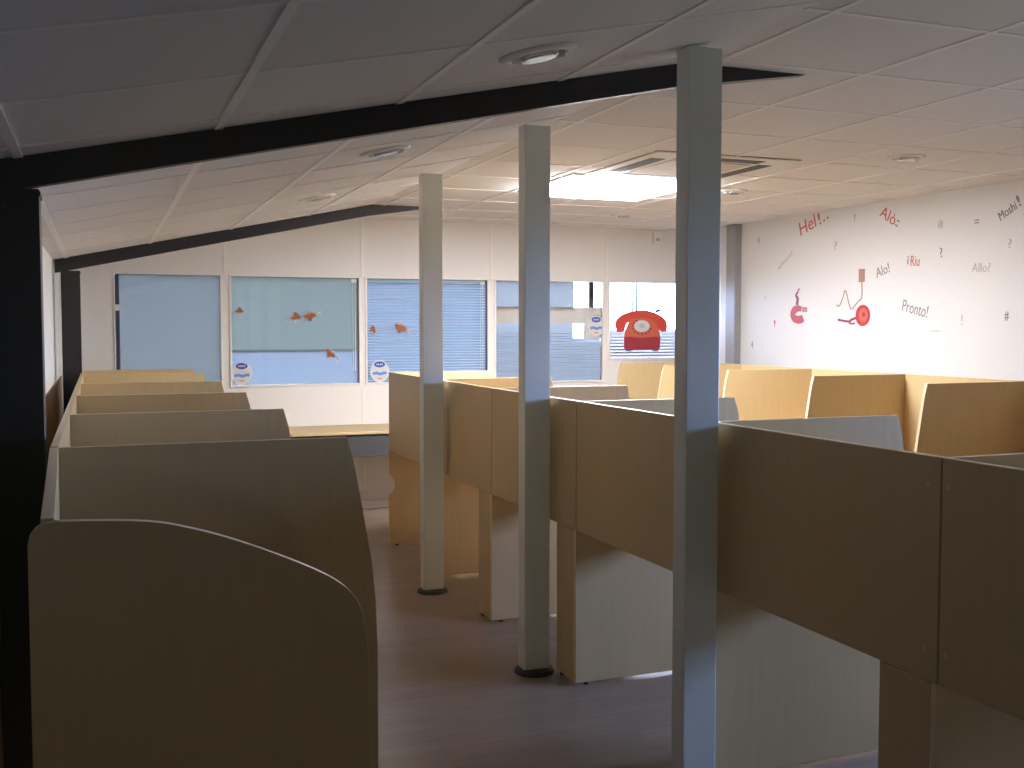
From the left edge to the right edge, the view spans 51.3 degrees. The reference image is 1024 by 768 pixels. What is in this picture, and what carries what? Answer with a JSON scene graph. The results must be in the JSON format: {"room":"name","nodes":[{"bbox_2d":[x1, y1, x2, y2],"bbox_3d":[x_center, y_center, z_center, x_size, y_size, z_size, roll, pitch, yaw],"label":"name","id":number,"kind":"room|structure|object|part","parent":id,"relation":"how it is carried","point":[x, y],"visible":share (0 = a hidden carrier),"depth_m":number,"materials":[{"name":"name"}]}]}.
{"room":"call center office","nodes":[
{"label":"call center office","id":0,"kind":"room"},
{"bbox_2d":[42,245,60,393],"bbox_3d":[-2.640,-0.033,5.810,0.150,2.650,5.730,-1,3,-21],"label":"wall","id":1,"kind":"structure","parent":0,"point":[50,278],"depth_m":7.01,"materials":[{"name":"white paint"}]},
{"bbox_2d":[58,218,675,500],"bbox_3d":[-0.965,-0.232,9.564,5.980,2.650,0.080,-1,3,-21],"label":"wall","id":2,"kind":"structure","parent":0,"point":[391,247],"depth_m":9.38,"materials":[{"name":"white paint"}]},
{"bbox_2d":[113,273,222,385],"bbox_3d":[-2.832,-0.417,8.810,0.849,0.980,0.064,-1,3,-21],"label":"window","id":3,"kind":"structure","parent":2,"relation":"in","point":[162,321],"depth_m":8.83,"materials":[{"name":"glass"}]},
{"bbox_2d":[229,275,360,387],"bbox_3d":[-1.858,-0.454,9.187,1.122,0.946,0.062,-1,3,-21],"label":"window","id":4,"kind":"structure","parent":2,"relation":"in","point":[279,352],"depth_m":9.21,"materials":[{"name":"glass"}]},
{"bbox_2d":[231,307,243,314],"bbox_3d":[-2.316,-0.617,8.991,0.112,0.068,0.002,-1,3,-21],"label":"decal","id":5,"kind":"object","parent":4,"relation":"attached to","point":[239,310],"visible":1,"depth_m":9.00,"materials":[{"name":"plastic"}]},
{"bbox_2d":[232,362,251,384],"bbox_3d":[-2.286,-0.090,9.030,0.176,0.196,0.002,-1,3,-21],"label":"round sticker","id":6,"kind":"object","parent":4,"relation":"attached to","point":[241,371],"visible":1,"depth_m":9.03,"materials":[{"name":"plastic"}]},
{"bbox_2d":[286,312,301,321],"bbox_3d":[-1.877,-0.572,9.163,0.147,0.090,0.002,-1,3,-21],"label":"decal","id":7,"kind":"object","parent":4,"relation":"attached to","point":[296,316],"visible":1,"depth_m":9.17,"materials":[{"name":"plastic"}]},
{"bbox_2d":[231,276,356,350],"bbox_3d":[-1.867,-0.609,9.203,1.122,0.638,0.002,-1,3,-21],"label":"shade","id":8,"kind":"object","parent":4,"relation":"attached to","point":[266,303],"depth_m":9.19,"materials":[{"name":"blue fabric"}]},
{"bbox_3d":[-1.860,-0.280,9.203,1.086,0.015,0.015,-1,3,-21],"label":"rail","id":9,"kind":"part","parent":4,"relation":"part of","materials":[{"name":"grey metal"}]},
{"bbox_2d":[232,350,357,384],"bbox_3d":[-1.868,-0.141,9.232,1.122,0.316,0.002,-1,3,-21],"label":"window pane","id":10,"kind":"object","parent":4,"relation":"attached to","point":[269,367],"depth_m":9.24,"materials":[{"name":"glass"}]},
{"bbox_2d":[303,310,320,321],"bbox_3d":[-1.723,-0.588,9.221,0.162,0.099,0.002,-1,3,-21],"label":"decal","id":11,"kind":"object","parent":4,"relation":"attached to","point":[309,316],"visible":1,"depth_m":9.21,"materials":[{"name":"plastic"}]},
{"bbox_2d":[326,349,339,361],"bbox_3d":[-1.557,-0.247,9.304,0.128,0.122,0.002,-1,3,-21],"label":"decal","id":12,"kind":"object","parent":4,"relation":"attached to","point":[329,352],"visible":1,"depth_m":9.29,"materials":[{"name":"plastic"}]},
{"bbox_3d":[-1.384,-0.516,9.350,0.045,0.800,0.011,-1,3,-21],"label":"blind cord","id":13,"kind":"part","parent":4,"relation":"part of","materials":[{"name":"grey plastic"}]},
{"bbox_2d":[101,219,607,498],"bbox_3d":[-1.195,-0.214,9.430,4.522,2.468,0.006,-1,3,-21],"label":"trim","id":14,"kind":"structure","parent":2,"relation":"attached to","point":[362,220],"depth_m":9.43,"materials":[{"name":"white paint"}]},
{"bbox_2d":[361,499,388,507],"bbox_3d":[-0.873,1.057,9.619,5.818,0.070,0.012,-1,3,-21],"label":"baseboard","id":15,"kind":"structure","parent":2,"relation":"attached to","point":[381,502],"depth_m":9.48,"materials":[{"name":"white paint"}]},
{"bbox_2d":[365,277,488,384],"bbox_3d":[-0.762,-0.477,9.619,1.158,0.946,0.080,-1,3,-21],"label":"window","id":16,"kind":"structure","parent":2,"relation":"in","point":[389,302],"depth_m":9.60,"materials":[{"name":"glass"}]},
{"bbox_2d":[370,325,376,336],"bbox_3d":[-1.219,-0.466,9.422,0.072,0.109,0.002,-1,3,-21],"label":"decal","id":17,"kind":"object","parent":16,"relation":"attached to","point":[373,328],"visible":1,"depth_m":9.42,"materials":[{"name":"plastic"}]},
{"bbox_2d":[370,360,388,381],"bbox_3d":[-1.173,-0.113,9.459,0.176,0.196,0.002,-1,3,-21],"label":"round sticker","id":18,"kind":"object","parent":16,"relation":"attached to","point":[379,370],"visible":0.99,"depth_m":9.46,"materials":[{"name":"plastic"}]},
{"bbox_2d":[395,322,411,334],"bbox_3d":[-0.962,-0.495,9.520,0.177,0.120,0.002,-1,3,-21],"label":"decal","id":19,"kind":"object","parent":16,"relation":"attached to","point":[399,326],"visible":1,"depth_m":9.51,"materials":[{"name":"plastic"}]},
{"bbox_3d":[-0.770,-0.922,9.616,1.122,0.033,0.035,-1,3,-21],"label":"head rail","id":20,"kind":"part","parent":16,"relation":"part of","materials":[{"name":"blue"}]},
{"bbox_3d":[-0.276,-0.539,9.777,0.045,0.800,0.011,-1,3,-21],"label":"blind cord","id":21,"kind":"part","parent":16,"relation":"part of","materials":[{"name":"grey plastic"}]},
{"bbox_2d":[494,279,604,382],"bbox_3d":[0.346,-0.492,10.050,1.121,0.962,0.088,-1,3,-21],"label":"window","id":22,"kind":"structure","parent":2,"relation":"in","point":[572,359],"depth_m":10.10,"materials":[{"name":"blue glass"}]},
{"bbox_2d":[496,281,573,306],"bbox_3d":[0.203,-0.843,9.989,0.823,0.255,0.002,-1,3,-21],"label":"shade","id":23,"kind":"object","parent":22,"relation":"attached to","point":[507,292],"depth_m":10.04,"materials":[{"name":"fabric"}]},
{"bbox_2d":[496,333,573,378],"bbox_3d":[0.211,-0.247,10.023,0.805,0.456,0.010,-1,3,-21],"label":"blind","id":24,"kind":"object","parent":22,"relation":"attached to","point":[507,344],"depth_m":10.08,"materials":[{"name":"blue"}]},
{"bbox_2d":[574,341,599,378],"bbox_3d":[0.718,-0.220,10.220,0.278,0.380,0.010,-1,3,-21],"label":"blind","id":25,"kind":"object","parent":22,"relation":"attached to","point":[586,353],"depth_m":10.23,"materials":[{"name":"blue"}]},
{"bbox_2d":[588,316,601,335],"bbox_3d":[0.804,-0.554,10.199,0.176,0.196,0.002,-1,3,-21],"label":"round sticker","id":26,"kind":"object","parent":22,"relation":"attached to","point":[595,323],"visible":1,"depth_m":10.20,"materials":[{"name":"paper"}]},
{"bbox_2d":[608,281,674,360],"bbox_3d":[1.343,-0.613,10.418,0.925,0.760,0.067,-1,3,-21],"label":"window","id":27,"kind":"structure","parent":2,"relation":"in","point":[616,351],"depth_m":10.37,"materials":[{"name":"white glass"}]},
{"bbox_2d":[613,310,666,350],"bbox_3d":[1.243,-0.518,10.368,0.607,0.400,0.005,-1,3,-21],"label":"decal","id":28,"kind":"object","parent":27,"relation":"attached to","point":[643,327],"visible":1,"depth_m":10.37,"materials":[{"name":"orange plastic"}]},
{"bbox_3d":[1.263,-0.562,10.372,0.168,0.116,0.001,-1,3,-21],"label":"dial plate","id":29,"kind":"part","parent":28,"relation":"part of","materials":[{"name":"plastic"}]},
{"bbox_2d":[610,330,674,358],"bbox_3d":[1.336,-0.384,10.450,0.889,0.282,0.010,-1,3,-21],"label":"blind","id":30,"kind":"object","parent":27,"relation":"attached to","point":[667,339],"depth_m":10.44,"materials":[{"name":"white plastic"}]},
{"bbox_2d":[652,232,661,243],"bbox_3d":[1.408,-1.415,10.352,0.090,0.120,0.040,-1,3,-21],"label":"sensor","id":31,"kind":"object","parent":2,"relation":"attached to","point":[656,236],"visible":1,"depth_m":10.34,"materials":[{"name":"white plastic"}]},
{"bbox_2d":[0,0,821,260],"bbox_3d":[-0.070,-0.908,2.195,2.480,0.720,14.630,-1,3,-21],"label":"ceiling","id":32,"kind":"structure","parent":0,"point":[74,74],"depth_m":2.85,"materials":[{"name":"tile"}]},
{"bbox_2d":[54,205,418,272],"bbox_3d":[-1.911,-1.089,7.977,2.782,0.567,0.045,-1,3,-21],"label":"steel beam","id":33,"kind":"structure","parent":32,"relation":"attached to","point":[143,250],"depth_m":7.86,"materials":[{"name":"black metal"}]},
{"bbox_2d":[298,193,335,202],"bbox_3d":[-1.198,-1.141,6.560,0.226,0.061,0.230,-2,4,-37],"label":"recessed light","id":34,"kind":"object","parent":32,"relation":"in","point":[319,197],"visible":1,"depth_m":6.51,"materials":[{"name":"white plastic"}]},
{"bbox_2d":[360,145,410,157],"bbox_3d":[-0.564,-1.033,4.750,0.226,0.061,0.230,-2,4,-37],"label":"recessed light","id":35,"kind":"object","parent":32,"relation":"in","point":[386,151],"visible":1,"depth_m":4.70,"materials":[{"name":"white plastic"}]},
{"bbox_2d":[0,64,803,188],"bbox_3d":[-0.202,-0.855,3.550,2.782,0.567,0.045,-1,3,-21],"label":"steel beam","id":36,"kind":"structure","parent":32,"relation":"attached to","point":[32,171],"depth_m":3.38,"materials":[{"name":"black metal"}]},
{"bbox_2d":[498,42,577,65],"bbox_3d":[0.074,-0.939,3.048,0.226,0.061,0.230,-2,4,-37],"label":"recessed light","id":37,"kind":"object","parent":32,"relation":"in","point":[545,52],"visible":1,"depth_m":3.00,"materials":[{"name":"white plastic"}]},
{"bbox_2d":[363,507,877,767],"bbox_3d":[1.679,1.493,2.998,6.230,0.100,14.630,-1,3,-21],"label":"floor","id":38,"kind":"structure","parent":0,"point":[451,695],"depth_m":4.60,"materials":[{"name":"laminate"}]},
{"bbox_2d":[0,187,46,767],"bbox_3d":[-1.443,0.434,3.163,0.135,1.998,0.140,-1,3,-21],"label":"steel column","id":39,"kind":"structure","parent":38,"relation":"on","point":[23,439],"depth_m":3.09,"materials":[{"name":"black metal"}]},
{"bbox_3d":[-1.444,-0.551,3.111,0.133,0.014,0.132,-1,3,-21],"label":"cap plate","id":40,"kind":"part","parent":39,"relation":"part of","materials":[{"name":"black metal"}]},
{"bbox_2d":[60,270,81,412],"bbox_3d":[-3.121,0.199,7.602,0.131,1.998,0.140,-1,3,-21],"label":"steel column","id":41,"kind":"structure","parent":38,"relation":"on","point":[70,280],"depth_m":7.51,"materials":[{"name":"black metal"}]},
{"bbox_3d":[-3.122,-0.786,7.550,0.129,0.014,0.132,-1,3,-21],"label":"cap plate","id":42,"kind":"part","parent":41,"relation":"part of","materials":[{"name":"black metal"}]},
{"bbox_2d":[80,369,205,382],"bbox_3d":[-2.685,0.545,7.886,0.901,1.276,0.873,-1,3,-21],"label":"booth","id":43,"kind":"object","parent":38,"relation":"on","point":[153,375],"visible":0.14,"depth_m":7.51,"materials":[{"name":"brown wood"}]},
{"bbox_2d":[77,375,223,394],"bbox_3d":[-2.315,0.596,6.928,0.901,1.276,1.182,-1,3,-21],"label":"booth","id":44,"kind":"object","parent":38,"relation":"on","point":[196,386],"visible":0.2,"depth_m":6.33,"materials":[{"name":"brown wood"}]},
{"bbox_2d":[72,383,249,413],"bbox_3d":[-1.890,0.654,5.827,0.901,1.276,1.182,-1,3,-21],"label":"booth","id":45,"kind":"object","parent":38,"relation":"on","point":[129,403],"visible":0.2,"depth_m":5.23,"materials":[{"name":"brown wood"}]},
{"bbox_2d":[64,395,290,446],"bbox_3d":[-1.465,0.713,4.726,0.901,1.276,1.182,-1,3,-21],"label":"booth","id":46,"kind":"object","parent":38,"relation":"on","point":[102,429],"visible":0.22,"depth_m":4.13,"materials":[{"name":"brown wood"}]},
{"bbox_2d":[27,447,370,767],"bbox_3d":[-0.757,0.832,2.468,0.595,1.276,1.182,-1,3,-21],"label":"booth","id":47,"kind":"object","parent":38,"relation":"on","point":[154,644],"visible":1,"depth_m":1.89,"materials":[{"name":"brown wood"}]},
{"bbox_2d":[50,414,377,767],"bbox_3d":[-1.039,0.771,3.624,0.901,1.276,1.182,-1,3,-21],"label":"booth","id":48,"kind":"object","parent":38,"relation":"on","point":[299,499],"visible":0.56,"depth_m":3.08,"materials":[{"name":"brown wood"}]},
{"bbox_2d":[289,423,388,456],"bbox_3d":[-1.327,0.747,9.053,1.800,0.750,0.650,-1,3,-21],"label":"side table","id":49,"kind":"object","parent":38,"relation":"on","point":[364,439],"visible":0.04,"depth_m":8.78,"materials":[{"name":"brown wood"}]},
{"bbox_2d":[417,173,447,594],"bbox_3d":[-0.482,0.006,6.409,0.188,2.508,0.188,-1,3,-21],"label":"support post","id":50,"kind":"object","parent":38,"relation":"on","point":[430,185],"visible":1,"depth_m":6.38,"materials":[{"name":"white metal"}]},
{"bbox_2d":[388,371,552,575],"bbox_3d":[-0.285,0.568,7.450,0.902,1.276,1.118,-1,3,-21],"label":"booth","id":51,"kind":"object","parent":38,"relation":"on","point":[461,499],"visible":0.37,"depth_m":7.24,"materials":[{"name":"brown wood"}]},
{"bbox_2d":[514,124,553,677],"bbox_3d":[0.104,0.086,4.907,0.188,2.509,0.188,-1,3,-21],"label":"support post","id":52,"kind":"object","parent":38,"relation":"on","point":[534,140],"visible":1,"depth_m":4.88,"materials":[{"name":"white metal"}]},
{"bbox_2d":[443,380,629,621],"bbox_3d":[0.113,0.623,6.419,0.902,1.276,1.093,-1,3,-21],"label":"booth","id":53,"kind":"object","parent":38,"relation":"on","point":[467,408],"visible":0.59,"depth_m":5.89,"materials":[{"name":"brown wood"}]},
{"bbox_2d":[492,388,738,684],"bbox_3d":[0.507,0.677,5.400,0.902,1.276,1.093,-1,3,-21],"label":"booth","id":54,"kind":"object","parent":38,"relation":"on","point":[615,605],"visible":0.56,"depth_m":4.84,"materials":[{"name":"brown wood"}]},
{"bbox_2d":[616,362,740,399],"bbox_3d":[1.473,0.453,9.620,0.867,1.276,0.824,-1,3,-21],"label":"booth","id":55,"kind":"object","parent":38,"relation":"on","point":[643,380],"visible":0.15,"depth_m":9.87,"materials":[{"name":"brown wood"}]},
{"bbox_2d":[671,45,721,767],"bbox_3d":[0.616,0.158,3.557,0.188,2.508,0.188,-1,3,-21],"label":"support post","id":56,"kind":"object","parent":38,"relation":"on","point":[699,69],"visible":1,"depth_m":3.52,"materials":[{"name":"white metal"}]},
{"bbox_2d":[725,224,741,363],"bbox_3d":[2.056,-0.202,9.944,0.069,2.549,0.150,-1,3,-21],"label":"steel column","id":57,"kind":"structure","parent":38,"relation":"on","point":[734,231],"depth_m":9.86,"materials":[{"name":"grey metal"}]},
{"bbox_2d":[576,401,903,767],"bbox_3d":[0.900,0.731,4.381,0.902,1.276,1.093,-1,3,-21],"label":"booth","id":58,"kind":"object","parent":38,"relation":"on","point":[788,693],"visible":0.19,"depth_m":3.92,"materials":[{"name":"brown wood"}]},
{"bbox_2d":[723,364,811,419],"bbox_3d":[1.801,0.498,8.770,0.867,1.276,1.000,-1,3,-21],"label":"booth","id":59,"kind":"object","parent":38,"relation":"on","point":[760,392],"visible":0.19,"depth_m":8.29,"materials":[{"name":"brown wood"}]},
{"bbox_2d":[805,368,904,448],"bbox_3d":[2.169,0.549,7.817,0.867,1.276,1.044,-1,3,-21],"label":"booth","id":60,"kind":"object","parent":38,"relation":"on","point":[832,393],"visible":0.26,"depth_m":7.32,"materials":[{"name":"brown wood"}]},
{"bbox_2d":[717,422,1023,767],"bbox_3d":[1.293,0.785,3.361,0.904,1.276,1.093,-1,3,-21],"label":"booth","id":61,"kind":"object","parent":38,"relation":"on","point":[836,540],"visible":0.8,"depth_m":2.93,"materials":[{"name":"brown wood"}]},
{"bbox_2d":[904,374,1023,456],"bbox_3d":[2.547,0.600,6.839,0.867,1.276,1.054,-1,3,-21],"label":"booth","id":62,"kind":"object","parent":38,"relation":"on","point":[946,416],"visible":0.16,"depth_m":6.35,"materials":[{"name":"brown wood"}]},
{"bbox_2d":[938,457,1023,720],"bbox_3d":[1.687,0.839,2.342,0.904,1.276,1.093,-1,3,-21],"label":"booth","id":63,"kind":"object","parent":38,"relation":"on","point":[981,623],"visible":1,"depth_m":2.54,"materials":[{"name":"brown wood"}]},
{"bbox_2d":[354,0,1023,229],"bbox_3d":[2.883,-1.225,3.318,3.850,0.205,14.630,-1,3,-21],"label":"ceiling","id":64,"kind":"structure","parent":0,"point":[942,81],"depth_m":5.01,"materials":[{"name":"tile"}]},
{"bbox_2d":[518,173,675,200],"bbox_3d":[0.642,-1.315,7.170,0.936,0.034,0.926,-1,3,-21],"label":"ceiling light panel","id":65,"kind":"object","parent":64,"relation":"attached to","point":[573,185],"visible":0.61,"depth_m":7.00,"materials":[{"name":"white plastic"}]},
{"bbox_2d":[611,214,634,217],"bbox_3d":[0.940,-1.420,9.036,0.210,0.022,0.210,-1,3,-21],"label":"recessed light","id":66,"kind":"object","parent":64,"relation":"in","point":[612,215],"visible":1,"depth_m":8.99,"materials":[{"name":"white plastic"}]},
{"bbox_2d":[585,150,801,179],"bbox_3d":[1.046,-1.279,6.319,0.924,0.014,0.924,-1,3,-21],"label":"air conditioning unit","id":67,"kind":"object","parent":64,"relation":"attached to","point":[659,164],"visible":0.78,"depth_m":6.21,"materials":[{"name":"white plastic"}]},
{"bbox_2d":[629,160,749,175],"bbox_3d":[1.046,-1.274,6.319,0.520,0.004,0.520,-1,3,-21],"label":"grille","id":68,"kind":"object","parent":67,"relation":"attached to","point":[665,167],"depth_m":6.28,"materials":[{"name":"grey"}]},
{"bbox_2d":[721,189,747,194],"bbox_3d":[1.542,-1.335,7.446,0.210,0.022,0.210,-1,3,-21],"label":"recessed light","id":69,"kind":"object","parent":64,"relation":"in","point":[728,191],"visible":0.98,"depth_m":7.40,"materials":[{"name":"white plastic"}]},
{"bbox_2d":[886,154,925,161],"bbox_3d":[2.200,-1.256,5.960,0.210,0.022,0.210,-1,3,-21],"label":"recessed light","id":70,"kind":"object","parent":64,"relation":"in","point":[903,157],"visible":1,"depth_m":5.92,"materials":[{"name":"white plastic"}]},
{"bbox_2d":[719,179,1023,380],"bbox_3d":[4.539,0.062,4.026,0.300,2.650,14.530,-1,3,-21],"label":"wall","id":71,"kind":"structure","parent":0,"point":[893,340],"depth_m":7.94,"materials":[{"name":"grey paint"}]},
{"bbox_2d":[790,288,806,323],"bbox_3d":[2.429,-0.661,9.041,0.002,0.299,0.235,-1,3,-21],"label":"decal","id":72,"kind":"object","parent":71,"relation":"attached to","point":[796,319],"visible":1,"depth_m":9.06,"materials":[{"name":"red plastic"}]},
{"bbox_3d":[2.423,-0.738,9.055,0.001,0.146,0.066,-1,3,-21],"label":"cord","id":73,"kind":"part","parent":72,"relation":"part of","materials":[{"name":"red plastic"}]},
{"bbox_2d":[799,214,815,234],"bbox_3d":[2.466,-1.329,8.911,0.002,0.170,0.242,-1,3,-21],"label":"lettering","id":74,"kind":"object","parent":71,"relation":"attached to","point":[800,227],"depth_m":8.90,"materials":[{"name":"red paint"}]},
{"bbox_2d":[836,269,869,325],"bbox_3d":[2.680,-0.677,8.389,0.003,0.446,0.408,-1,3,-21],"label":"decal","id":75,"kind":"object","parent":71,"relation":"attached to","point":[862,315],"visible":1,"depth_m":8.30,"materials":[{"name":"red plastic"}]},
{"bbox_3d":[2.664,-0.694,8.432,0.001,0.213,0.314,-1,3,-21],"label":"cord","id":76,"kind":"part","parent":75,"relation":"part of","materials":[{"name":"brown plastic"}]},
{"bbox_2d":[877,263,889,277],"bbox_3d":[2.804,-0.859,8.061,0.002,0.108,0.142,-1,3,-21],"label":"lettering","id":77,"kind":"object","parent":71,"relation":"attached to","point":[887,263],"depth_m":8.08,"materials":[{"name":"paint"}]},
{"bbox_2d":[879,208,894,223],"bbox_3d":[2.816,-1.259,8.008,0.002,0.134,0.177,-1,3,-21],"label":"lettering","id":78,"kind":"object","parent":71,"relation":"attached to","point":[885,209],"depth_m":8.01,"materials":[{"name":"red paint"}]},
{"bbox_2d":[910,256,919,265],"bbox_3d":[2.925,-0.894,7.745,0.002,0.080,0.093,-1,3,-21],"label":"lettering","id":79,"kind":"object","parent":71,"relation":"attached to","point":[911,256],"depth_m":7.75,"materials":[{"name":"red paint"}]},
{"bbox_2d":[902,300,928,317],"bbox_3d":[2.928,-0.549,7.755,0.002,0.138,0.273,-1,3,-21],"label":"lettering","id":80,"kind":"object","parent":71,"relation":"attached to","point":[903,300],"depth_m":7.76,"materials":[{"name":"grey plastic"}]},
{"bbox_2d":[972,263,989,271],"bbox_3d":[3.149,-0.782,7.167,0.002,0.065,0.162,-1,3,-21],"label":"lettering","id":81,"kind":"object","parent":71,"relation":"attached to","point":[975,263],"depth_m":7.17,"materials":[{"name":"paint"}]},
{"bbox_2d":[998,201,1016,220],"bbox_3d":[3.226,-1.125,6.950,0.002,0.116,0.160,-1,3,-21],"label":"lettering","id":82,"kind":"object","parent":71,"relation":"attached to","point":[999,214],"depth_m":6.95,"materials":[{"name":"paint"}]},
{"bbox_3d":[-0.053,0.323,-0.889,0.150,2.650,8.650,-1,3,-21],"label":"wall","id":83,"kind":"structure","parent":0,"visible":0},
{"bbox_2d":[0,376,62,767],"bbox_3d":[-1.035,0.892,1.918,0.012,1.215,14.230,-1,3,-21],"label":"trim","id":84,"kind":"structure","parent":83,"relation":"attached to","point":[54,396],"depth_m":6.47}
]}

